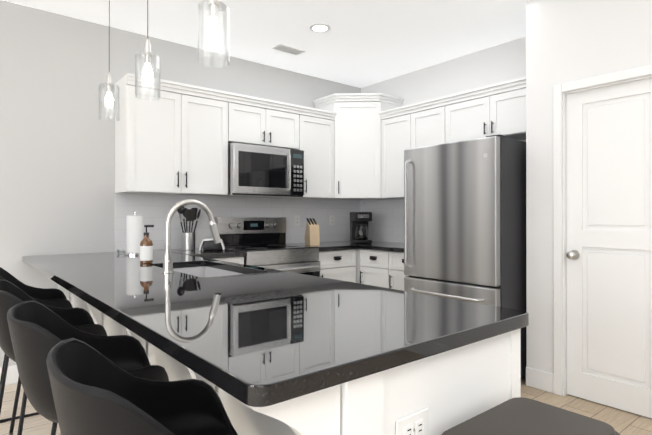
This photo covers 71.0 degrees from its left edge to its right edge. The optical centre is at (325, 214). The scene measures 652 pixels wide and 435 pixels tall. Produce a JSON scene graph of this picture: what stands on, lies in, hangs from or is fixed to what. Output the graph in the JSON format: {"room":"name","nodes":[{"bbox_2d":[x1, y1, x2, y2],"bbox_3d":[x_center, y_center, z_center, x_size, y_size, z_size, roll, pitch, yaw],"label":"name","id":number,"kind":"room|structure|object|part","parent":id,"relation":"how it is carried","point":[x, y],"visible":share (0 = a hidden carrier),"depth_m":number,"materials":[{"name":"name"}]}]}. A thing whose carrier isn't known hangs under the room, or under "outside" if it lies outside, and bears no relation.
{"room":"kitchen","nodes":[
{"label":"kitchen","id":0,"kind":"room"},
{"bbox_2d":[0,0,360,366],"bbox_3d":[-2.937,-0.158,2.835,8.820,2.758,0.128,0,0,-39],"label":"wall","id":1,"kind":"structure","parent":0,"point":[58,195],"depth_m":3.60,"materials":[{"name":"white paint"}]},
{"bbox_2d":[0,365,18,384],"bbox_3d":[-4.115,1.151,1.783,5.368,0.133,0.016,0,0,-39],"label":"baseboard","id":2,"kind":"structure","parent":1,"relation":"attached to","point":[12,376],"depth_m":3.29,"materials":[{"name":"white paint"}]},
{"bbox_2d":[115,77,230,195],"bbox_3d":[-1.297,-0.602,3.892,0.855,0.851,0.328,0,0,-39],"label":"upper cabinet","id":3,"kind":"object","parent":1,"relation":"attached to","point":[177,138],"depth_m":3.73,"materials":[{"name":"white paint"}]},
{"bbox_2d":[231,97,302,149],"bbox_3d":[-0.666,-0.838,4.409,0.775,0.376,0.328,0,0,-39],"label":"upper cabinet","id":4,"kind":"object","parent":1,"relation":"attached to","point":[259,123],"depth_m":4.28,"materials":[{"name":"white paint"}]},
{"bbox_2d":[219,143,303,197],"bbox_3d":[-0.624,-0.402,4.360,0.762,0.455,0.452,0,0,-39],"label":"microwave","id":5,"kind":"object","parent":4,"relation":"attached to","point":[263,171],"visible":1,"depth_m":4.18,"materials":[{"name":"silver metal"}]},
{"bbox_2d":[294,215,299,225],"bbox_3d":[-0.308,0.065,4.896,0.072,0.116,0.010,0,0,-39],"label":"outlet","id":6,"kind":"object","parent":1,"relation":"attached to","point":[297,220],"depth_m":4.89,"materials":[{"name":"white plastic"}]},
{"bbox_2d":[292,109,330,199],"bbox_3d":[-0.188,-0.600,4.800,0.460,0.851,0.328,0,0,-39],"label":"upper cabinet","id":7,"kind":"object","parent":1,"relation":"attached to","point":[316,126],"depth_m":4.68,"materials":[{"name":"white paint"}]},
{"bbox_2d":[330,215,334,225],"bbox_3d":[0.071,0.066,5.207,0.072,0.116,0.010,0,0,-39],"label":"outlet","id":8,"kind":"object","parent":1,"relation":"attached to","point":[332,217],"depth_m":5.20,"materials":[{"name":"white plastic"}]},
{"bbox_2d":[311,93,406,199],"bbox_3d":[0.352,-0.696,4.998,0.745,1.044,0.706,0,0,-39],"label":"upper cabinet","id":9,"kind":"object","parent":1,"relation":"attached to","point":[356,118],"depth_m":4.80,"materials":[{"name":"white paint"}]},
{"bbox_2d":[3,0,527,87],"bbox_3d":[-0.051,-1.597,-0.686,8.820,0.100,9.240,0,0,-39],"label":"ceiling","id":10,"kind":"structure","parent":0,"point":[361,43],"depth_m":3.74,"materials":[{"name":"white paint"}]},
{"bbox_2d":[98,0,119,121],"bbox_3d":[-1.489,-1.094,3.137,0.132,0.882,0.132,0,0,-39],"label":"pendant light","id":11,"kind":"object","parent":10,"relation":"hanging from","point":[109,97],"visible":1,"depth_m":3.13,"materials":[{"name":"clear glass"}]},
{"bbox_2d":[135,0,160,100],"bbox_3d":[-0.982,-1.091,2.518,0.132,0.892,0.132,0,0,-39],"label":"pendant light","id":12,"kind":"object","parent":10,"relation":"hanging from","point":[147,70],"visible":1,"depth_m":2.50,"materials":[{"name":"clear glass"}]},
{"bbox_2d":[197,0,229,67],"bbox_3d":[-0.463,-1.083,1.883,0.132,0.912,0.132,0,0,-39],"label":"pendant light","id":13,"kind":"object","parent":10,"relation":"hanging from","point":[214,31],"visible":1,"depth_m":1.87,"materials":[{"name":"clear glass"}]},
{"bbox_2d":[272,44,304,54],"bbox_3d":[-0.346,-1.526,4.236,0.280,0.012,0.130,0,0,-39],"label":"ceiling vent","id":14,"kind":"object","parent":10,"relation":"in","point":[287,49],"visible":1,"depth_m":4.21,"materials":[{"name":"white metal"}]},
{"bbox_2d":[310,23,329,32],"bbox_3d":[-0.050,-1.530,3.748,0.170,0.008,0.170,0,0,-39],"label":"recessed light","id":15,"kind":"object","parent":10,"relation":"in","point":[319,28],"visible":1,"depth_m":3.74,"materials":[{"name":"white paint"}]},
{"bbox_2d":[0,378,651,434],"bbox_3d":[-0.051,1.261,-0.694,8.820,0.100,9.240,0,0,-39],"label":"floor","id":16,"kind":"structure","parent":0,"point":[621,422],"depth_m":2.81,"materials":[{"name":"brown wood"}]},
{"bbox_2d":[0,267,72,422],"bbox_3d":[-1.680,0.756,2.591,0.456,0.928,0.477,0,0,-35],"label":"bar stool","id":17,"kind":"object","parent":16,"relation":"on","point":[53,297],"visible":0.25,"depth_m":2.71,"materials":[{"name":"black fabric"}]},
{"bbox_3d":[-1.667,0.915,2.599,0.367,0.608,0.432,0,0,-35],"label":"frame","id":18,"kind":"part","parent":17,"relation":"part of","materials":[{"name":"black metal"}]},
{"bbox_3d":[-1.680,0.455,2.591,0.456,0.327,0.477,0,0,-35],"label":"seat","id":19,"kind":"part","parent":17,"relation":"part of","materials":[{"name":"black fabric"}]},
{"bbox_2d":[0,280,106,434],"bbox_3d":[-1.206,0.754,1.995,0.456,0.928,0.477,0,0,-36],"label":"bar stool","id":20,"kind":"object","parent":16,"relation":"on","point":[12,295],"visible":0.23,"depth_m":1.93,"materials":[{"name":"black fabric"}]},
{"bbox_3d":[-1.193,0.914,2.005,0.367,0.608,0.432,0,0,-36],"label":"frame","id":21,"kind":"part","parent":20,"relation":"part of","materials":[{"name":"black metal"}]},
{"bbox_3d":[-1.206,0.454,1.996,0.456,0.327,0.477,0,0,-36],"label":"seat","id":22,"kind":"part","parent":20,"relation":"part of","materials":[{"name":"black fabric"}]},
{"bbox_2d":[7,300,168,434],"bbox_3d":[-0.754,0.752,1.475,0.456,0.928,0.477,0,0,-34],"label":"bar stool","id":23,"kind":"object","parent":16,"relation":"on","point":[38,331],"visible":0.38,"depth_m":1.35,"materials":[{"name":"black fabric"}]},
{"bbox_3d":[-0.741,0.912,1.484,0.367,0.608,0.432,0,0,-34],"label":"frame","id":24,"kind":"part","parent":23,"relation":"part of","materials":[{"name":"black metal"}]},
{"bbox_2d":[56,283,184,380],"bbox_3d":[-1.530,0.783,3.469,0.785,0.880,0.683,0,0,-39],"label":"base cabinet","id":25,"kind":"object","parent":16,"relation":"on","point":[175,370],"depth_m":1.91,"materials":[{"name":"white paint"}]},
{"bbox_2d":[182,248,245,256],"bbox_3d":[-1.054,0.324,3.877,0.505,0.040,0.640,0,0,-39],"label":"countertop","id":26,"kind":"structure","parent":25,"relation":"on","point":[227,252],"depth_m":3.74,"materials":[{"name":"black stone"}]},
{"bbox_2d":[177,206,200,249],"bbox_3d":[-1.202,0.110,3.965,0.200,0.386,0.166,0,0,-39],"label":"utensil crock","id":27,"kind":"object","parent":26,"relation":"on","point":[187,237],"visible":0.92,"depth_m":3.92,"materials":[{"name":"silver metal"}]},
{"bbox_2d":[199,238,224,250],"bbox_3d":[-0.969,0.252,3.895,0.210,0.102,0.126,0,0,-9],"label":"toaster","id":28,"kind":"object","parent":26,"relation":"on","point":[208,244],"visible":0.73,"depth_m":3.85,"materials":[{"name":"silver plastic"}]},
{"bbox_2d":[22,249,528,406],"bbox_3d":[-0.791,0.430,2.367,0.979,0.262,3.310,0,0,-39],"label":"countertop","id":29,"kind":"structure","parent":25,"relation":"on","point":[252,336],"depth_m":1.32,"materials":[{"name":"black stone"}]},
{"bbox_2d":[124,211,143,255],"bbox_3d":[-1.440,0.138,3.445,0.150,0.328,0.150,0,0,-39],"label":"paper towel roll","id":30,"kind":"object","parent":29,"relation":"on","point":[134,231],"visible":0.85,"depth_m":3.39,"materials":[{"name":"white paper"}]},
{"bbox_2d":[140,225,153,263],"bbox_3d":[-1.111,0.182,2.835,0.083,0.236,0.076,0,0,-39],"label":"soap bottle","id":31,"kind":"object","parent":29,"relation":"on","point":[146,250],"visible":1,"depth_m":2.80,"materials":[{"name":"orange glass"}]},
{"bbox_2d":[162,199,220,272],"bbox_3d":[-0.702,0.108,2.430,0.329,0.381,0.097,0,0,-39],"label":"faucet","id":32,"kind":"object","parent":29,"relation":"on","point":[167,262],"visible":1,"depth_m":2.36,"materials":[{"name":"silver metal"}]},
{"bbox_2d":[46,338,237,434],"bbox_3d":[-0.350,0.751,1.010,0.456,0.928,0.477,0,0,-36],"label":"bar stool","id":33,"kind":"object","parent":16,"relation":"on","point":[95,391],"visible":1,"depth_m":1.10,"materials":[{"name":"black fabric"}]},
{"bbox_2d":[185,256,243,379],"bbox_3d":[-1.062,0.784,3.851,0.543,0.880,0.681,0,0,-39],"label":"base cabinet","id":34,"kind":"object","parent":16,"relation":"on","point":[189,374],"depth_m":3.68,"materials":[{"name":"white paint"}]},
{"bbox_2d":[214,217,319,276],"bbox_3d":[-0.532,0.608,4.245,0.766,1.173,0.700,0,0,-39],"label":"range","id":35,"kind":"object","parent":16,"relation":"on","point":[261,241],"visible":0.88,"depth_m":4.26,"materials":[{"name":"silver metal"}]},
{"bbox_2d":[318,249,356,282],"bbox_3d":[-0.080,0.787,4.703,0.508,0.880,0.607,0,0,-39],"label":"base cabinet","id":36,"kind":"object","parent":16,"relation":"on","point":[336,264],"depth_m":4.49,"materials":[{"name":"white paint"}]},
{"bbox_2d":[293,241,357,250],"bbox_3d":[-0.073,0.326,4.684,0.495,0.040,0.635,0,0,-39],"label":"countertop","id":37,"kind":"structure","parent":36,"relation":"on","point":[338,245],"depth_m":4.53,"materials":[{"name":"black stone"}]},
{"bbox_2d":[305,218,319,244],"bbox_3d":[-0.143,0.171,4.662,0.100,0.269,0.200,0,0,-19],"label":"knife block","id":38,"kind":"object","parent":37,"relation":"on","point":[312,233],"visible":1,"depth_m":4.59,"materials":[{"name":"brown wood"}]},
{"bbox_2d":[357,249,380,286],"bbox_3d":[0.700,0.787,4.678,0.607,0.880,0.518,0,0,-39],"label":"base cabinet","id":39,"kind":"object","parent":16,"relation":"on","point":[368,261],"depth_m":4.54,"materials":[{"name":"white paint"}]},
{"bbox_2d":[381,251,468,356],"bbox_3d":[0.949,0.786,4.366,0.617,0.880,0.516,0,0,-39],"label":"base cabinet","id":40,"kind":"object","parent":16,"relation":"on","point":[392,263],"depth_m":4.29,"materials":[{"name":"white paint"}]},
{"bbox_2d":[358,241,403,252],"bbox_3d":[0.625,0.326,4.730,0.646,0.040,1.449,0,0,-39],"label":"countertop","id":41,"kind":"structure","parent":40,"relation":"on","point":[375,245],"depth_m":4.52,"materials":[{"name":"black stone"}]},
{"bbox_2d":[350,212,371,243],"bbox_3d":[0.380,0.138,4.938,0.196,0.335,0.281,0,0,-9],"label":"coffee maker","id":42,"kind":"object","parent":41,"relation":"on","point":[359,227],"visible":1,"depth_m":4.86,"materials":[{"name":"black plastic"}]},
{"bbox_2d":[404,134,525,378],"bbox_3d":[1.190,0.333,3.675,0.887,1.780,0.835,0,0,-39],"label":"fridge","id":43,"kind":"object","parent":16,"relation":"on","point":[465,220],"visible":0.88,"depth_m":3.32,"materials":[{"name":"grey metal"}]},
{"bbox_2d":[442,397,619,434],"bbox_3d":[0.492,0.864,1.067,0.410,0.704,0.315,0,0,-39],"label":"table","id":44,"kind":"object","parent":16,"relation":"on","point":[520,416],"visible":1,"depth_m":1.12,"materials":[{"name":"grey metal"}]},
{"bbox_2d":[396,408,428,434],"bbox_3d":[0.207,0.509,1.081,0.116,0.072,0.010,0,0,-39],"label":"outlet","id":45,"kind":"object","parent":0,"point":[416,423],"visible":1,"depth_m":1.08,"materials":[{"name":"white plastic"}]},
{"bbox_2d":[361,36,525,242],"bbox_3d":[1.212,-0.153,4.628,0.128,2.758,2.370,0,0,-39],"label":"wall","id":46,"kind":"structure","parent":0,"point":[503,62],"depth_m":4.64,"materials":[{"name":"white paint"}]},
{"bbox_2d":[383,101,446,199],"bbox_3d":[0.957,-0.600,4.589,0.326,0.851,0.810,0,0,-39],"label":"upper cabinet","id":47,"kind":"object","parent":46,"relation":"attached to","point":[424,125],"depth_m":4.56,"materials":[{"name":"white paint"}]},
{"bbox_2d":[447,81,525,142],"bbox_3d":[1.498,-0.838,3.929,0.326,0.379,0.899,0,0,-39],"label":"upper cabinet","id":48,"kind":"object","parent":46,"relation":"attached to","point":[490,112],"depth_m":3.83,"materials":[{"name":"white paint"}]},
{"bbox_2d":[526,0,651,395],"bbox_3d":[3.864,-0.164,0.906,0.740,2.758,6.750,0,0,-39],"label":"wall","id":49,"kind":"structure","parent":0,"point":[567,41],"depth_m":3.15,"materials":[{"name":"white paint"}]},
{"bbox_2d":[553,65,651,395],"bbox_3d":[1.822,0.170,2.878,0.117,2.102,0.718,0,0,-39],"label":"door frame","id":50,"kind":"structure","parent":49,"relation":"attached to","point":[559,347],"depth_m":3.08,"materials":[{"name":"white paint"}]},
{"bbox_2d":[566,78,651,417],"bbox_3d":[1.801,0.198,2.854,0.115,2.030,0.590,0,0,-39],"label":"pantry door","id":51,"kind":"structure","parent":49,"relation":"in","point":[609,226],"depth_m":2.89,"materials":[{"name":"white paint"}]}
]}

